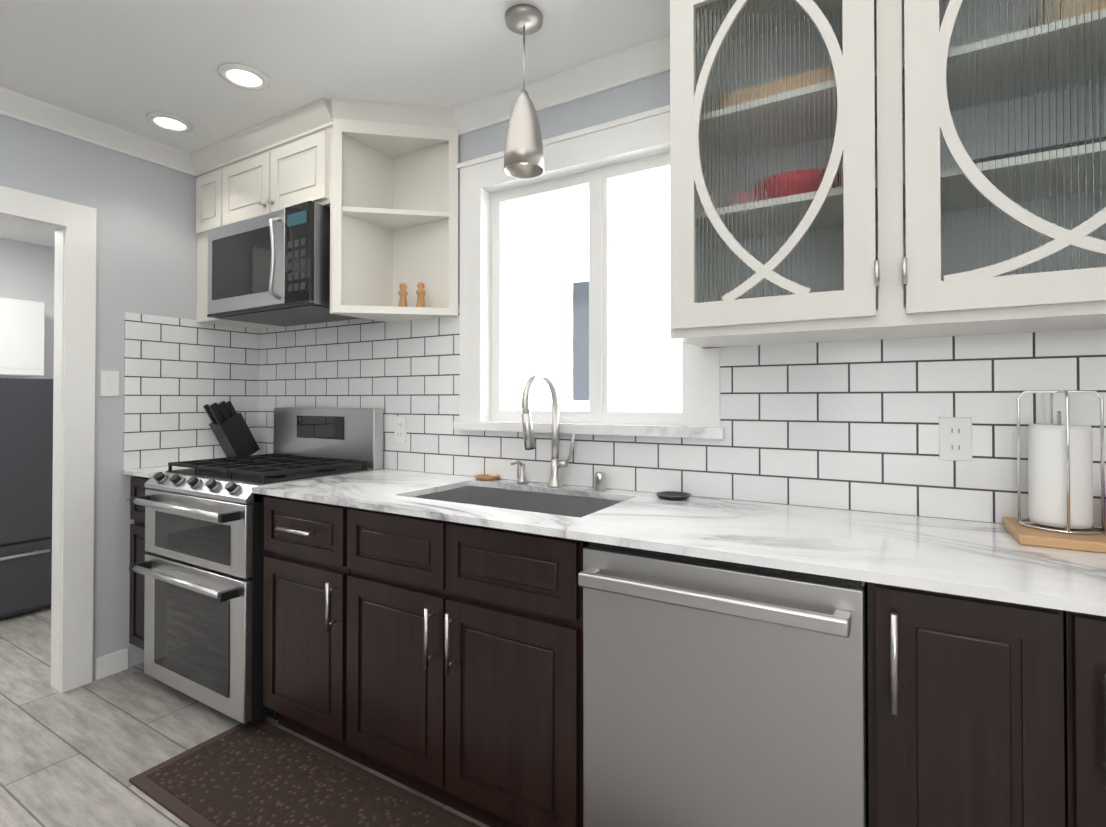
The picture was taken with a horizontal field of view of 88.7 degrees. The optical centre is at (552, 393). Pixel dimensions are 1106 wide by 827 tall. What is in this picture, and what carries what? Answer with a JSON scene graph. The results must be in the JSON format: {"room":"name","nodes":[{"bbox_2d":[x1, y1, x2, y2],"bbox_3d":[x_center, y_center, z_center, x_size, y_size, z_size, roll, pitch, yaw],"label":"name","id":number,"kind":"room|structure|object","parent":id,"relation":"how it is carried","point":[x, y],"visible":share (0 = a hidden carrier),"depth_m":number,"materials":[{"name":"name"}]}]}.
{"room":"kitchen","nodes":[
{"label":"kitchen","id":0,"kind":"room"},
{"bbox_2d":[0,238,54,378],"bbox_3d":[-2.769,0.025,1.383,0.004,2.440,5.020,0,-1,31],"label":"wall","id":1,"kind":"structure","parent":0,"point":[27,270],"depth_m":2.36,"materials":[{"name":"white paint"}]},
{"bbox_2d":[0,297,44,376],"bbox_3d":[-4.170,-0.405,3.786,0.375,0.550,1.100,0,-1,31],"label":"upper cabinet","id":2,"kind":"object","parent":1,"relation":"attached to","point":[22,330],"visible":1,"depth_m":4.06,"materials":[{"name":"white"}]},
{"bbox_2d":[0,114,196,679],"bbox_3d":[-2.804,0.023,1.246,0.075,2.440,4.750,0,-1,31],"label":"wall","id":3,"kind":"structure","parent":0,"point":[146,248],"depth_m":2.55,"materials":[{"name":"grey paint"}]},
{"bbox_2d":[0,186,96,692],"bbox_3d":[-2.341,0.218,2.025,0.120,2.068,1.111,0,-1,31],"label":"door frame","id":4,"kind":"structure","parent":3,"relation":"attached to","point":[72,225],"depth_m":2.41,"materials":[{"name":"white wood"}]},
{"bbox_2d":[101,370,118,395],"bbox_3d":[-1.985,-0.046,2.534,0.008,0.115,0.070,0,-1,31],"label":"light switch","id":5,"kind":"object","parent":3,"relation":"attached to","point":[109,383],"visible":1,"depth_m":2.53,"materials":[{"name":"white plastic"}]},
{"bbox_2d":[95,649,127,674],"bbox_3d":[-1.820,1.217,2.974,0.012,0.090,1.055,0,-1,31],"label":"baseboard","id":6,"kind":"structure","parent":3,"relation":"attached to","point":[111,664],"depth_m":2.53,"materials":[{"name":"white wood"}]},
{"bbox_2d":[0,34,669,176],"bbox_3d":[-0.879,-1.167,0.021,4.500,0.085,4.600,0,-1,31],"label":"crown molding","id":7,"kind":"structure","parent":3,"relation":"attached to","point":[630,65],"depth_m":2.32,"materials":[{"name":"white wood"}]},
{"bbox_2d":[0,606,489,826],"bbox_3d":[-1.961,1.279,0.816,7.440,0.080,5.140,0,-1,31],"label":"floor","id":8,"kind":"structure","parent":0,"point":[80,756],"depth_m":2.06,"materials":[{"name":"grey tile"}]},
{"bbox_2d":[0,378,52,620],"bbox_3d":[-3.364,0.589,3.183,0.730,1.350,0.810,0,-1,31],"label":"fridge","id":9,"kind":"object","parent":8,"relation":"on","point":[26,444],"visible":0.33,"depth_m":3.20,"materials":[{"name":"grey metal"}]},
{"bbox_2d":[126,476,150,649],"bbox_3d":[-1.696,0.816,2.783,0.235,0.888,0.656,0,-1,31],"label":"base cabinet","id":10,"kind":"object","parent":8,"relation":"on","point":[138,552],"visible":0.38,"depth_m":2.56,"materials":[{"name":"brown wood"}]},
{"bbox_2d":[129,407,382,723],"bbox_3d":[-1.289,0.661,2.487,0.754,1.190,0.715,0,-1,31],"label":"stove","id":11,"kind":"object","parent":8,"relation":"on","point":[201,567],"visible":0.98,"depth_m":2.24,"materials":[{"name":"silver metal"}]},
{"bbox_2d":[129,719,480,826],"bbox_3d":[-0.547,1.240,1.574,1.650,0.012,0.420,0,-1,31],"label":"rug","id":12,"kind":"object","parent":8,"relation":"on","point":[259,773],"visible":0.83,"depth_m":1.77,"materials":[{"name":"brown fabric"}]},
{"bbox_2d":[263,495,363,764],"bbox_3d":[-0.733,0.809,2.208,0.471,0.888,0.656,0,-1,31],"label":"base cabinet","id":13,"kind":"object","parent":8,"relation":"on","point":[306,572],"visible":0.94,"depth_m":1.94,"materials":[{"name":"brown wood"}]},
{"bbox_2d":[346,507,588,826],"bbox_3d":[-0.157,0.805,1.863,0.863,0.889,0.656,0,-1,31],"label":"base cabinet","id":14,"kind":"object","parent":8,"relation":"on","point":[464,694],"visible":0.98,"depth_m":1.58,"materials":[{"name":"brown wood"}]},
{"bbox_2d":[124,466,1105,615],"bbox_3d":[0.119,0.348,1.704,4.450,0.020,0.638,0,-1,31],"label":"countertop","id":15,"kind":"structure","parent":14,"relation":"on","point":[991,561],"depth_m":1.35,"materials":[{"name":"stone"}]},
{"bbox_2d":[203,401,259,456],"bbox_3d":[-1.650,0.194,2.898,0.100,0.312,0.247,0,-1,31],"label":"knife block","id":16,"kind":"object","parent":15,"relation":"on","point":[229,427],"visible":1,"depth_m":2.87,"materials":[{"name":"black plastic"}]},
{"bbox_2d":[474,474,498,480],"bbox_3d":[-0.265,0.337,2.260,0.104,0.014,0.104,0,-1,31],"label":"soap dish","id":17,"kind":"object","parent":15,"relation":"on","point":[484,477],"visible":1,"depth_m":2.23,"materials":[{"name":"brown wood"}]},
{"bbox_2d":[415,486,622,517],"bbox_3d":[-0.129,0.518,1.882,0.746,0.314,0.431,0,-1,31],"label":"sink","id":18,"kind":"object","parent":15,"relation":"in","point":[565,505],"depth_m":2.09,"materials":[{"name":"silver metal"}]},
{"bbox_2d":[511,460,527,483],"bbox_3d":[-0.130,0.297,2.136,0.042,0.091,0.092,0,-1,31],"label":"soap dispenser","id":19,"kind":"object","parent":15,"relation":"on","point":[522,478],"visible":1,"depth_m":2.15,"materials":[{"name":"silver metal"}]},
{"bbox_2d":[522,372,574,486],"bbox_3d":[-0.015,0.132,1.994,0.114,0.417,0.242,0,-1,31],"label":"faucet","id":20,"kind":"object","parent":15,"relation":"on","point":[557,463],"visible":1,"depth_m":2.05,"materials":[{"name":"silver metal"}]},
{"bbox_2d":[595,472,605,490],"bbox_3d":[0.166,0.308,1.988,0.040,0.065,0.040,0,-1,31],"label":"air gap","id":21,"kind":"object","parent":15,"relation":"on","point":[600,481],"visible":1,"depth_m":1.97,"materials":[{"name":"silver metal"}]},
{"bbox_2d":[655,491,690,499],"bbox_3d":[0.391,0.333,1.838,0.116,0.012,0.116,0,-1,31],"label":"dish","id":22,"kind":"object","parent":15,"relation":"on","point":[670,495],"visible":1,"depth_m":1.85,"materials":[{"name":"black ceramic"}]},
{"bbox_2d":[1002,516,1105,552],"bbox_3d":[1.322,0.321,1.203,0.550,0.022,0.235,0,-1,31],"label":"cutting board","id":23,"kind":"object","parent":15,"relation":"on","point":[1022,535],"visible":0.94,"depth_m":1.23,"materials":[{"name":"brown wood"}]},
{"bbox_2d":[1017,390,1105,534],"bbox_3d":[1.179,0.152,1.316,0.154,0.318,0.154,0,-1,31],"label":"paper towel holder","id":24,"kind":"object","parent":23,"relation":"on","point":[1060,475],"visible":0.98,"depth_m":1.28,"materials":[{"name":"silver metal"}]},
{"bbox_2d":[578,542,868,826],"bbox_3d":[0.474,0.802,1.466,0.605,0.888,0.686,0,-1,31],"label":"dishwasher","id":25,"kind":"object","parent":8,"relation":"on","point":[717,693],"visible":0.96,"depth_m":1.21,"materials":[{"name":"silver metal"}]},
{"bbox_2d":[867,582,1064,826],"bbox_3d":[0.871,0.799,1.249,0.287,0.888,0.656,0,-1,31],"label":"base cabinet","id":26,"kind":"object","parent":8,"relation":"on","point":[965,711],"visible":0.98,"depth_m":1.00,"materials":[{"name":"brown wood"}]},
{"bbox_2d":[1063,610,1105,826],"bbox_3d":[1.256,0.797,1.019,0.601,0.888,0.656,0,-1,31],"label":"base cabinet","id":27,"kind":"object","parent":8,"relation":"on","point":[1084,642],"visible":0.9,"depth_m":0.92,"materials":[{"name":"brown wood"}]},
{"bbox_2d":[0,0,669,247],"bbox_3d":[-1.961,-1.221,0.843,7.440,0.040,5.140,0,-1,31],"label":"ceiling","id":28,"kind":"structure","parent":0,"point":[128,65],"depth_m":1.97,"materials":[{"name":"white paint"}]},
{"bbox_2d":[146,112,192,132],"bbox_3d":[-1.669,-1.177,2.462,0.170,0.011,0.170,0,-1,31],"label":"recessed light","id":29,"kind":"object","parent":28,"relation":"in","point":[169,122],"visible":1,"depth_m":2.46,"materials":[{"name":"white"}]},
{"bbox_2d":[218,63,269,90],"bbox_3d":[-1.154,-1.181,2.114,0.170,0.011,0.170,0,-1,31],"label":"recessed light","id":30,"kind":"object","parent":28,"relation":"in","point":[243,76],"visible":1,"depth_m":2.11,"materials":[{"name":"white plastic"}]},
{"bbox_2d":[504,4,543,178],"bbox_3d":[-0.091,-0.946,1.785,0.128,0.489,0.128,0,-1,31],"label":"pendant lamp","id":31,"kind":"object","parent":28,"relation":"hanging from","point":[523,155],"visible":1,"depth_m":1.75,"materials":[{"name":"silver metal"}]},
{"bbox_2d":[458,71,719,348],"bbox_3d":[0.391,0.032,2.016,4.620,2.440,0.150,0,-1,31],"label":"wall","id":32,"kind":"structure","parent":0,"point":[641,96],"depth_m":2.11,"materials":[{"name":"grey paint"}]},
{"bbox_2d":[196,238,282,328],"bbox_3d":[-1.623,-0.587,2.931,0.225,0.455,0.352,0,-1,31],"label":"upper cabinet","id":33,"kind":"object","parent":32,"relation":"attached to","point":[202,243],"depth_m":2.83,"materials":[{"name":"white wood"}]},
{"bbox_2d":[196,118,395,241],"bbox_3d":[-1.279,-0.981,2.729,1.027,0.399,0.352,0,-1,31],"label":"upper cabinet","id":34,"kind":"object","parent":32,"relation":"attached to","point":[387,193],"depth_m":2.45,"materials":[{"name":"white wood"}]},
{"bbox_2d":[207,201,359,326],"bbox_3d":[-1.219,-0.568,2.631,0.760,0.419,0.450,0,-1,31],"label":"over-the-range microwave","id":35,"kind":"object","parent":34,"relation":"attached to","point":[271,268],"visible":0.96,"depth_m":2.44,"materials":[{"name":"silver metal"}]},
{"bbox_2d":[398,283,407,306],"bbox_3d":[-0.647,-0.414,2.438,0.042,0.125,0.042,0,-1,31],"label":"pepper mill","id":36,"kind":"object","parent":34,"relation":"in","point":[402,293],"visible":0.85,"depth_m":2.42,"materials":[{"name":"brown wood"}]},
{"bbox_2d":[416,282,425,306],"bbox_3d":[-0.566,-0.414,2.418,0.042,0.125,0.042,0,-1,31],"label":"pepper mill","id":37,"kind":"object","parent":34,"relation":"in","point":[420,292],"visible":0.83,"depth_m":2.40,"materials":[{"name":"brown wood"}]},
{"bbox_2d":[456,105,719,439],"bbox_3d":[0.100,-0.409,2.162,1.095,1.125,0.146,0,-1,31],"label":"window","id":38,"kind":"structure","parent":32,"relation":"in","point":[596,183],"depth_m":2.16,"materials":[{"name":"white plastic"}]},
{"bbox_2d":[453,421,723,438],"bbox_3d":[0.087,0.130,2.120,1.110,0.035,0.102,0,-1,31],"label":"window sill","id":39,"kind":"structure","parent":32,"relation":"attached to","point":[642,430],"depth_m":2.01,"materials":[{"name":"stone"}]},
{"bbox_2d":[123,305,1105,524],"bbox_3d":[0.136,-0.019,1.706,4.500,0.725,0.645,0,-1,31],"label":"backsplash","id":40,"kind":"structure","parent":32,"relation":"attached to","point":[848,425],"depth_m":1.79,"materials":[{"name":"tile"}]},
{"bbox_2d":[394,416,405,441],"bbox_3d":[-0.693,0.162,2.560,0.072,0.116,0.008,0,-1,31],"label":"electrical outlet","id":41,"kind":"object","parent":40,"relation":"attached to","point":[399,429],"visible":1,"depth_m":2.56,"materials":[{"name":"white plastic"}]},
{"bbox_2d":[939,417,971,460],"bbox_3d":[1.072,0.121,1.506,0.072,0.116,0.008,0,-1,31],"label":"electrical outlet","id":42,"kind":"object","parent":40,"relation":"attached to","point":[955,438],"visible":1,"depth_m":1.50,"materials":[{"name":"white plastic"}]},
{"bbox_2d":[670,0,909,347],"bbox_3d":[0.645,-0.673,1.575,0.553,1.040,0.352,0,-1,31],"label":"upper cabinet","id":43,"kind":"object","parent":32,"relation":"attached to","point":[849,170],"depth_m":1.42,"materials":[{"name":"white wood"}]},
{"bbox_2d":[910,0,1105,337],"bbox_3d":[1.127,-0.676,1.287,0.670,1.040,0.352,0,-1,31],"label":"upper cabinet","id":44,"kind":"object","parent":32,"relation":"attached to","point":[1008,97],"depth_m":1.20,"materials":[{"name":"white wood"}]},
{"label":"outside","id":45,"kind":"structure","parent":0,"visible":0},
{"bbox_2d":[509,172,681,411],"bbox_3d":[2.301,-0.729,3.874,12.000,6.000,0.115,0,-1,31],"label":"window pane","id":46,"kind":"structure","parent":45,"point":[670,360],"depth_m":5.02,"materials":[{"name":"white"}]}
]}

